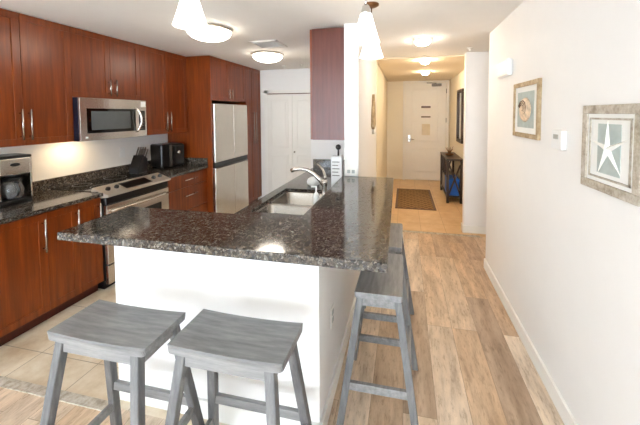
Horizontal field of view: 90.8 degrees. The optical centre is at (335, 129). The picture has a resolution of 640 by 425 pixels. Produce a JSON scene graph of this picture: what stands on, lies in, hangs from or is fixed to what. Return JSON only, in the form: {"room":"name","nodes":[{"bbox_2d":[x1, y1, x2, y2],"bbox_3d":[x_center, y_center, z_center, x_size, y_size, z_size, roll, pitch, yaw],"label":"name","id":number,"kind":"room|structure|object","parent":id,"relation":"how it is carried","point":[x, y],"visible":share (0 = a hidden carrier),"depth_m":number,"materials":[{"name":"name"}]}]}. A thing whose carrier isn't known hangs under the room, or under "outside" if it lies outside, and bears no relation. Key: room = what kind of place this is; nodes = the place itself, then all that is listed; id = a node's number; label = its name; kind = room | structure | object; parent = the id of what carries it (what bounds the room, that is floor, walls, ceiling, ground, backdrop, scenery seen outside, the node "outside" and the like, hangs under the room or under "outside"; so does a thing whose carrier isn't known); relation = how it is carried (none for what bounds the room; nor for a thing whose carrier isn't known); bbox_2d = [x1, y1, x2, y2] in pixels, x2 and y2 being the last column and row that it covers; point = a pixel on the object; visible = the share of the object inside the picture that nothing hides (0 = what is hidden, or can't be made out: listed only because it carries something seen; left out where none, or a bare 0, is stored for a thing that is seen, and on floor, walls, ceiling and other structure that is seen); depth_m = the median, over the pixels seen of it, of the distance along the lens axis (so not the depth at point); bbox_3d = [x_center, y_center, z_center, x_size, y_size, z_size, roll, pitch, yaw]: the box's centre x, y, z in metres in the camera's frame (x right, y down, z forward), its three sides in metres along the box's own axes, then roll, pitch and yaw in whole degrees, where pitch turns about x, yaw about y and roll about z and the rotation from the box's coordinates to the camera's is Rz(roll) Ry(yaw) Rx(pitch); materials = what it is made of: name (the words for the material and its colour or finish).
{"room":"kitchen","nodes":[
{"label":"kitchen","id":0,"kind":"room"},
{"bbox_2d":[0,134,167,181],"bbox_3d":[-3.025,0.329,1.857,0.100,2.427,8.700,0,3,12],"label":"wall","id":1,"kind":"structure","parent":0,"point":[51,160],"depth_m":3.29,"materials":[{"name":"white paint"}]},
{"bbox_2d":[0,8,73,147],"bbox_3d":[-2.631,-0.391,2.530,0.373,1.047,0.770,0,3,12],"label":"upper cabinet","id":2,"kind":"object","parent":1,"relation":"attached to","point":[36,103],"visible":1,"depth_m":2.59,"materials":[{"name":"brown wood"}]},
{"bbox_2d":[33,166,121,192],"bbox_3d":[-2.738,0.527,2.897,0.020,0.102,1.752,0,3,12],"label":"backsplash","id":3,"kind":"structure","parent":1,"relation":"attached to","point":[46,184],"depth_m":3.20,"materials":[{"name":"stone"}]},
{"bbox_2d":[69,26,140,99],"bbox_3d":[-2.468,-0.630,3.269,0.373,0.640,0.765,0,3,12],"label":"upper cabinet","id":4,"kind":"object","parent":1,"relation":"attached to","point":[102,66],"visible":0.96,"depth_m":3.18,"materials":[{"name":"brown wood"}]},
{"bbox_2d":[72,97,146,141],"bbox_3d":[-2.413,-0.104,3.282,0.483,0.409,0.760,0,3,12],"label":"microwave oven","id":5,"kind":"object","parent":4,"relation":"attached to","point":[93,118],"visible":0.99,"depth_m":3.12,"materials":[{"name":"metal"}]},
{"bbox_2d":[139,45,187,134],"bbox_3d":[-2.301,-0.464,4.039,0.373,1.047,0.793,0,3,12],"label":"upper cabinet","id":6,"kind":"object","parent":1,"relation":"attached to","point":[163,75],"visible":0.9,"depth_m":3.97,"materials":[{"name":"brown wood"}]},
{"bbox_2d":[211,56,244,102],"bbox_3d":[-1.933,-0.725,4.861,0.738,0.607,0.948,0,3,12],"label":"upper cabinet","id":7,"kind":"object","parent":1,"relation":"attached to","point":[227,77],"visible":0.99,"depth_m":4.73,"materials":[{"name":"brown wood"}]},
{"bbox_2d":[114,246,359,422],"bbox_3d":[-0.512,1.006,2.344,1.190,1.008,1.400,0,3,12],"label":"island base","id":8,"kind":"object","parent":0,"point":[190,283],"depth_m":1.65,"materials":[{"name":"white paint"}]},
{"bbox_2d":[119,391,322,424],"bbox_3d":[-0.662,1.493,1.675,1.222,0.100,0.016,0,3,12],"label":"baseboard","id":9,"kind":"structure","parent":8,"relation":"attached to","point":[229,415],"depth_m":1.64,"materials":[{"name":"white wood"}]},
{"bbox_2d":[57,176,393,272],"bbox_3d":[-0.414,0.487,2.168,1.610,0.040,1.648,0,3,12],"label":"countertop","id":10,"kind":"structure","parent":8,"relation":"on","point":[349,226],"depth_m":1.54,"materials":[{"name":"stone"}]},
{"bbox_2d":[330,302,333,328],"bbox_3d":[-0.019,1.064,1.798,0.008,0.114,0.070,0,3,12],"label":"wall outlet","id":11,"kind":"object","parent":8,"relation":"attached to","point":[332,307],"visible":1,"depth_m":1.78,"materials":[{"name":"white plastic"}]},
{"bbox_2d":[320,297,355,424],"bbox_3d":[0.079,1.463,2.237,0.016,0.100,1.400,0,3,12],"label":"baseboard","id":12,"kind":"structure","parent":8,"relation":"attached to","point":[330,397],"depth_m":1.89,"materials":[{"name":"white wood"}]},
{"bbox_2d":[0,0,524,81],"bbox_3d":[-0.136,-0.963,2.392,5.500,0.120,11.300,0,3,12],"label":"ceiling","id":13,"kind":"structure","parent":0,"point":[454,26],"depth_m":2.84,"materials":[{"name":"white paint"}]},
{"bbox_2d":[172,0,208,30],"bbox_3d":[-0.769,-0.715,1.661,0.176,0.342,0.176,0,3,12],"label":"pendant light","id":14,"kind":"object","parent":13,"relation":"hanging from","point":[189,15],"visible":1,"depth_m":1.62,"materials":[{"name":"white glass"}]},
{"bbox_2d":[187,23,231,41],"bbox_3d":[-1.189,-0.887,2.964,0.410,0.119,0.410,0,3,12],"label":"ceiling light","id":15,"kind":"object","parent":13,"relation":"attached to","point":[215,32],"visible":0.88,"depth_m":2.86,"materials":[{"name":"glass"}]},
{"bbox_2d":[252,51,282,62],"bbox_3d":[-0.908,-0.947,4.201,0.410,0.119,0.410,0,3,12],"label":"ceiling light","id":16,"kind":"object","parent":13,"relation":"attached to","point":[262,56],"visible":1,"depth_m":4.07,"materials":[{"name":"glass"}]},
{"bbox_2d":[248,40,287,48],"bbox_3d":[-0.777,-0.972,3.628,0.340,0.014,0.340,0,3,12],"label":"ceiling vent","id":17,"kind":"object","parent":13,"relation":"in","point":[265,43],"visible":1,"depth_m":3.60,"materials":[{"name":"white metal"}]},
{"bbox_2d":[352,0,379,45],"bbox_3d":[0.188,-0.724,1.973,0.176,0.362,0.176,0,3,12],"label":"pendant light","id":18,"kind":"object","parent":13,"relation":"hanging from","point":[365,34],"visible":1,"depth_m":1.94,"materials":[{"name":"white glass"}]},
{"bbox_2d":[360,1,382,58],"bbox_3d":[0.264,-0.727,2.336,0.176,0.390,0.176,0,3,12],"label":"pendant light","id":19,"kind":"object","parent":13,"relation":"hanging from","point":[371,51],"visible":0.48,"depth_m":2.29,"materials":[{"name":"white glass"}]},
{"bbox_2d":[414,37,431,45],"bbox_3d":[0.951,-0.947,3.456,0.187,0.063,0.187,0,3,12],"label":"ceiling light","id":20,"kind":"object","parent":13,"relation":"attached to","point":[418,41],"visible":1,"depth_m":3.39,"materials":[{"name":"white glass"}]},
{"bbox_2d":[420,59,429,63],"bbox_3d":[1.314,-0.985,4.645,0.146,0.063,0.146,0,3,12],"label":"ceiling light","id":21,"kind":"object","parent":13,"relation":"attached to","point":[423,61],"visible":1,"depth_m":4.60,"materials":[{"name":"white glass"}]},
{"bbox_2d":[0,179,563,424],"bbox_3d":[-0.126,1.531,2.510,5.300,0.060,11.100,0,3,12],"label":"floor","id":22,"kind":"structure","parent":0,"point":[475,368],"depth_m":2.08,"materials":[{"name":"brown wood"}]},
{"bbox_2d":[0,197,103,345],"bbox_3d":[-2.496,1.070,2.477,0.628,0.883,0.945,0,3,12],"label":"base cabinet","id":23,"kind":"object","parent":22,"relation":"on","point":[42,275],"visible":0.94,"depth_m":2.40,"materials":[{"name":"brown wood"}]},
{"bbox_2d":[0,166,121,223],"bbox_3d":[-2.435,0.544,2.831,0.640,0.132,1.752,0,3,12],"label":"countertop","id":24,"kind":"structure","parent":23,"relation":"on","point":[45,199],"depth_m":2.76,"materials":[{"name":"stone"}]},
{"bbox_2d":[0,153,32,206],"bbox_3d":[-2.610,0.401,2.524,0.258,0.388,0.212,1,3,20],"label":"coffee maker","id":25,"kind":"object","parent":24,"relation":"on","point":[16,182],"visible":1,"depth_m":2.50,"materials":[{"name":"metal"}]},
{"bbox_2d":[0,376,107,410],"bbox_3d":[-2.096,1.534,1.930,1.700,0.006,0.055,0,3,12],"label":"trim","id":26,"kind":"structure","parent":22,"relation":"on","point":[5,382],"depth_m":1.82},
{"bbox_2d":[50,173,170,288],"bbox_3d":[-2.284,0.995,3.316,0.692,0.952,0.782,0,3,12],"label":"range","id":27,"kind":"object","parent":22,"relation":"on","point":[120,191],"visible":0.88,"depth_m":3.12,"materials":[{"name":"metal"}]},
{"bbox_2d":[50,174,144,192],"bbox_3d":[-2.348,0.560,3.308,0.564,0.021,0.782,0,3,12],"label":"cooktop","id":28,"kind":"object","parent":27,"relation":"in","point":[86,186],"depth_m":3.17,"materials":[{"name":"black glass"}]},
{"bbox_2d":[40,299,204,424],"bbox_3d":[-0.918,1.187,1.359,0.551,0.742,0.426,0,3,12],"label":"bar stool","id":29,"kind":"object","parent":22,"relation":"on","point":[113,333],"visible":1,"depth_m":1.29,"materials":[{"name":"grey wood"}]},
{"bbox_2d":[168,168,207,211],"bbox_3d":[-2.144,0.992,4.086,0.628,0.883,0.773,0,3,12],"label":"base cabinet","id":30,"kind":"object","parent":22,"relation":"on","point":[188,191],"visible":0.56,"depth_m":4.03,"materials":[{"name":"brown wood"}]},
{"bbox_2d":[121,157,207,177],"bbox_3d":[-2.164,0.484,4.065,0.640,0.132,0.776,0,3,12],"label":"countertop","id":31,"kind":"structure","parent":30,"relation":"on","point":[191,164],"depth_m":4.12,"materials":[{"name":"stone"}]},
{"bbox_2d":[129,147,148,173],"bbox_3d":[-2.405,0.377,3.868,0.120,0.306,0.215,0,3,2],"label":"knife block","id":32,"kind":"object","parent":31,"relation":"on","point":[138,165],"visible":1,"depth_m":3.82,"materials":[{"name":"wood"}]},
{"bbox_2d":[150,142,184,168],"bbox_3d":[-2.264,0.353,4.257,0.313,0.315,0.320,1,3,32],"label":"toaster","id":33,"kind":"object","parent":31,"relation":"on","point":[163,155],"visible":1,"depth_m":4.15,"materials":[{"name":"metal"}]},
{"bbox_2d":[168,55,213,211],"bbox_3d":[-2.051,0.204,4.435,0.700,2.422,0.018,0,3,12],"label":"panel","id":34,"kind":"object","parent":22,"relation":"on","point":[197,142],"visible":0.31,"depth_m":4.37,"materials":[{"name":"brown wood"}]},
{"bbox_2d":[212,104,248,213],"bbox_3d":[-1.910,0.507,4.916,0.735,1.770,0.930,0,3,12],"label":"refrigerator","id":35,"kind":"object","parent":22,"relation":"on","point":[229,121],"visible":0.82,"depth_m":4.76,"materials":[{"name":"metal"}]},
{"bbox_2d":[212,66,261,204],"bbox_3d":[-1.768,0.146,5.639,0.738,2.422,0.555,0,3,12],"label":"pantry cabinet","id":36,"kind":"object","parent":22,"relation":"on","point":[252,76],"visible":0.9,"depth_m":5.55,"materials":[{"name":"brown wood"}]},
{"bbox_2d":[165,309,311,424],"bbox_3d":[-0.390,1.189,1.283,0.551,0.742,0.426,0,3,12],"label":"bar stool","id":37,"kind":"object","parent":22,"relation":"on","point":[215,342],"visible":1,"depth_m":1.23,"materials":[{"name":"grey wood"}]},
{"bbox_2d":[336,253,418,424],"bbox_3d":[0.257,1.163,1.778,0.426,0.742,0.551,0,3,12],"label":"bar stool","id":38,"kind":"object","parent":22,"relation":"on","point":[387,290],"visible":0.81,"depth_m":1.58,"materials":[{"name":"grey wood"}]},
{"bbox_2d":[363,223,413,322],"bbox_3d":[0.370,1.136,2.331,0.426,0.742,0.551,0,3,12],"label":"bar stool","id":39,"kind":"object","parent":22,"relation":"on","point":[396,246],"visible":0.42,"depth_m":2.24,"materials":[{"name":"grey wood"}]},
{"bbox_2d":[395,188,435,210],"bbox_3d":[1.502,1.321,6.038,0.680,0.010,1.440,0,3,12],"label":"doormat","id":40,"kind":"object","parent":22,"relation":"on","point":[419,199],"visible":1,"depth_m":5.91,"materials":[{"name":"brown fabric"}]},
{"bbox_2d":[403,230,479,237],"bbox_3d":[1.210,1.407,4.287,1.390,0.006,0.050,0,3,12],"label":"trim","id":41,"kind":"structure","parent":22,"relation":"on","point":[403,230],"depth_m":4.24,"materials":[{"name":"brown wood"}]},
{"bbox_2d":[440,152,462,203],"bbox_3d":[2.243,0.914,6.163,0.280,0.805,1.100,0,3,12],"label":"console table","id":42,"kind":"object","parent":22,"relation":"on","point":[444,159],"visible":0.81,"depth_m":5.69,"materials":[{"name":"brown wood"}]},
{"bbox_2d":[442,170,455,188],"bbox_3d":[2.281,1.028,6.386,0.208,0.305,0.428,0,3,12],"label":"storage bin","id":43,"kind":"object","parent":42,"relation":"on","point":[443,175],"visible":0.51,"depth_m":6.36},
{"bbox_2d":[442,172,444,188],"bbox_3d":[2.281,1.031,6.386,0.200,0.300,0.420,0,3,12],"label":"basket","id":44,"kind":"object","parent":43,"relation":"on","point":[443,176],"depth_m":6.37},
{"bbox_2d":[445,147,453,155],"bbox_3d":[2.183,0.420,6.053,0.194,0.191,0.170,-3,4,-43],"label":"branch","id":45,"kind":"object","parent":42,"relation":"on","point":[449,153],"visible":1,"depth_m":6.01,"materials":[{"name":"brown metal"}]},
{"bbox_2d":[441,184,459,197],"bbox_3d":[2.244,1.203,6.177,0.260,0.025,0.960,0,3,12],"label":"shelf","id":46,"kind":"object","parent":42,"relation":"attached to","point":[442,187],"depth_m":5.89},
{"bbox_2d":[445,175,459,195],"bbox_3d":[2.179,1.051,5.923,0.208,0.305,0.418,0,3,12],"label":"storage bin","id":47,"kind":"object","parent":42,"relation":"on","point":[454,192],"visible":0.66,"depth_m":5.73,"materials":[{"name":"blue fabric"}]},
{"bbox_3d":[-0.255,1.041,2.920,0.643,0.880,2.410,0,3,12],"label":"cabinet","id":48,"kind":"object","parent":22,"relation":"on","visible":0},
{"bbox_2d":[234,159,343,217],"bbox_3d":[-0.252,0.525,2.894,0.638,0.146,2.426,0,3,12],"label":"countertop","id":49,"kind":"structure","parent":48,"relation":"on","point":[298,184],"depth_m":2.99,"materials":[{"name":"stone"}]},
{"bbox_2d":[255,192,321,214],"bbox_3d":[-0.348,0.690,2.605,0.427,0.157,0.746,0,3,12],"label":"double sink","id":50,"kind":"object","parent":49,"relation":"in","point":[296,203],"visible":0.32,"depth_m":2.68,"materials":[{"name":"metal"}]},
{"bbox_2d":[290,163,327,195],"bbox_3d":[-0.212,0.433,2.593,0.317,0.297,0.094,0,3,12],"label":"kitchen faucet","id":51,"kind":"object","parent":49,"relation":"on","point":[323,182],"visible":0.72,"depth_m":2.55,"materials":[{"name":"silver metal"}]},
{"bbox_2d":[307,177,319,185],"bbox_3d":[-0.223,0.514,3.138,0.132,0.083,0.132,0,3,12],"label":"dish scrubber","id":52,"kind":"object","parent":49,"relation":"on","point":[312,181],"visible":0.82,"depth_m":3.09,"materials":[{"name":"white plastic"}]},
{"bbox_2d":[311,186,318,204],"bbox_3d":[-0.159,0.512,2.417,0.064,0.156,0.048,0,3,12],"label":"soap dispenser","id":53,"kind":"object","parent":49,"relation":"on","point":[316,195],"visible":0.77,"depth_m":2.40,"materials":[{"name":"white plastic"}]},
{"bbox_2d":[313,192,318,204],"bbox_3d":[-0.151,0.538,2.416,0.048,0.105,0.048,0,3,12],"label":"bottle","id":54,"kind":"object","parent":53,"relation":"attached to","point":[316,196],"depth_m":2.40,"materials":[{"name":"white plastic"}]},
{"bbox_2d":[331,144,343,186],"bbox_3d":[0.015,0.353,3.016,0.104,0.415,0.092,0,3,12],"label":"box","id":55,"kind":"object","parent":49,"relation":"on","point":[337,166],"visible":0.96,"depth_m":2.98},
{"bbox_2d":[258,68,309,198],"bbox_3d":[-0.709,0.134,5.747,2.760,2.427,0.100,0,3,12],"label":"wall","id":56,"kind":"structure","parent":0,"point":[281,79],"depth_m":5.73,"materials":[{"name":"white paint"}]},
{"bbox_2d":[264,89,310,194],"bbox_3d":[-0.673,0.324,5.662,1.310,2.055,0.070,0,3,12],"label":"door","id":57,"kind":"structure","parent":56,"relation":"in","point":[287,112],"depth_m":5.70,"materials":[{"name":"white wood"}]},
{"bbox_2d":[311,139,343,167],"bbox_3d":[0.152,0.177,4.772,0.660,2.427,1.440,0,3,12],"label":"wall","id":58,"kind":"structure","parent":0,"point":[320,149],"depth_m":4.10,"materials":[{"name":"white paint"}]},
{"bbox_2d":[313,159,343,168],"bbox_3d":[0.009,0.453,4.066,0.625,0.116,0.020,0,3,12],"label":"backsplash","id":59,"kind":"structure","parent":58,"relation":"attached to","point":[325,163],"depth_m":4.09,"materials":[{"name":"stone"}]},
{"bbox_2d":[344,23,386,176],"bbox_3d":[0.684,0.147,5.356,0.130,2.427,5.070,0,3,12],"label":"wall","id":60,"kind":"structure","parent":0,"point":[359,74],"depth_m":3.11,"materials":[{"name":"white paint"}]},
{"bbox_2d":[310,27,343,139],"bbox_3d":[0.017,-0.440,3.470,0.371,1.035,1.080,0,3,12],"label":"upper cabinet","id":61,"kind":"object","parent":60,"relation":"attached to","point":[326,44],"visible":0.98,"depth_m":2.94,"materials":[{"name":"brown wood"}]},
{"bbox_2d":[345,168,356,175],"bbox_3d":[0.139,0.389,2.884,0.114,0.070,0.008,0,3,12],"label":"wall outlet","id":62,"kind":"object","parent":60,"relation":"attached to","point":[348,171],"visible":1,"depth_m":2.88,"materials":[{"name":"white plastic"}]},
{"bbox_2d":[371,94,375,133],"bbox_3d":[0.487,-0.191,4.045,0.040,0.507,0.318,0,3,12],"label":"wall decoration","id":63,"kind":"object","parent":60,"relation":"attached to","point":[373,110],"depth_m":3.98,"materials":[{"name":"brown wood"}]},
{"bbox_2d":[376,60,376,176],"bbox_3d":[0.603,0.188,4.715,0.025,2.407,0.120,0,3,12],"label":"trim","id":64,"kind":"structure","parent":60,"relation":"attached to","point":[376,60],"depth_m":4.64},
{"bbox_2d":[387,80,449,180],"bbox_3d":[1.991,0.029,7.713,1.675,2.427,0.100,0,3,12],"label":"wall","id":65,"kind":"structure","parent":0,"point":[394,89],"depth_m":7.77,"materials":[{"name":"beige paint"}]},
{"bbox_2d":[403,80,448,180],"bbox_3d":[2.146,0.047,7.543,1.060,2.405,0.168,0,3,12],"label":"door","id":66,"kind":"structure","parent":65,"relation":"in","point":[427,102],"depth_m":7.61,"materials":[{"name":"white wood"}]},
{"bbox_2d":[449,70,463,190],"bbox_3d":[2.398,0.114,5.891,0.100,2.427,3.290,0,3,12],"label":"wall","id":67,"kind":"structure","parent":0,"point":[457,82],"depth_m":6.69,"materials":[{"name":"beige paint"}]},
{"bbox_2d":[456,88,463,143],"bbox_3d":[2.342,-0.245,5.952,0.040,1.000,0.560,0,3,12],"label":"wall mirror","id":68,"kind":"object","parent":67,"relation":"attached to","point":[460,93],"visible":0.96,"depth_m":5.92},
{"bbox_2d":[458,93,460,139],"bbox_3d":[2.353,-0.245,5.950,0.012,0.884,0.444,0,3,12],"label":"mirror glass","id":69,"kind":"object","parent":68,"relation":"attached to","point":[459,94],"depth_m":6.03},
{"bbox_2d":[462,51,488,226],"bbox_3d":[2.338,0.197,4.166,1.210,2.427,0.110,0,3,12],"label":"wall","id":70,"kind":"structure","parent":0,"point":[476,68],"depth_m":4.21,"materials":[{"name":"white paint"}]},
{"bbox_2d":[464,225,485,233],"bbox_3d":[2.280,1.361,4.170,1.110,0.100,0.016,0,3,12],"label":"baseboard","id":71,"kind":"structure","parent":70,"relation":"attached to","point":[467,229],"depth_m":4.25,"materials":[{"name":"white wood"}]},
{"bbox_2d":[485,0,639,424],"bbox_3d":[0.898,0.402,-0.023,0.100,2.427,6.700,0,3,12],"label":"wall","id":72,"kind":"structure","parent":0,"point":[564,252],"depth_m":1.63,"materials":[{"name":"white paint"}]},
{"bbox_2d":[497,58,512,78],"bbox_3d":[1.412,-0.504,2.638,0.045,0.140,0.280,0,3,12],"label":"door chime","id":73,"kind":"object","parent":72,"relation":"attached to","point":[504,68],"visible":1,"depth_m":2.57,"materials":[{"name":"white plastic"}]},
{"bbox_2d":[513,78,541,139],"bbox_3d":[1.319,-0.135,2.205,0.038,0.391,0.470,0,3,12],"label":"framed picture","id":74,"kind":"object","parent":72,"relation":"attached to","point":[527,96],"visible":1,"depth_m":2.14},
{"bbox_2d":[484,258,577,424],"bbox_3d":[0.846,1.564,0.044,0.016,0.100,6.700,0,3,12],"label":"baseboard","id":75,"kind":"structure","parent":72,"relation":"attached to","point":[560,404],"depth_m":2.02,"materials":[{"name":"white wood"}]},
{"bbox_2d":[551,130,566,150],"bbox_3d":[1.215,0.059,1.720,0.030,0.104,0.120,0,3,12],"label":"thermostat","id":76,"kind":"object","parent":72,"relation":"attached to","point":[559,137],"visible":1,"depth_m":1.68,"materials":[{"name":"white plastic"}]},
{"bbox_2d":[580,103,639,206],"bbox_3d":[1.123,0.085,1.302,0.030,0.370,0.382,0,3,12],"label":"framed picture","id":77,"kind":"object","parent":72,"relation":"attached to","point":[610,153],"visible":1,"depth_m":1.27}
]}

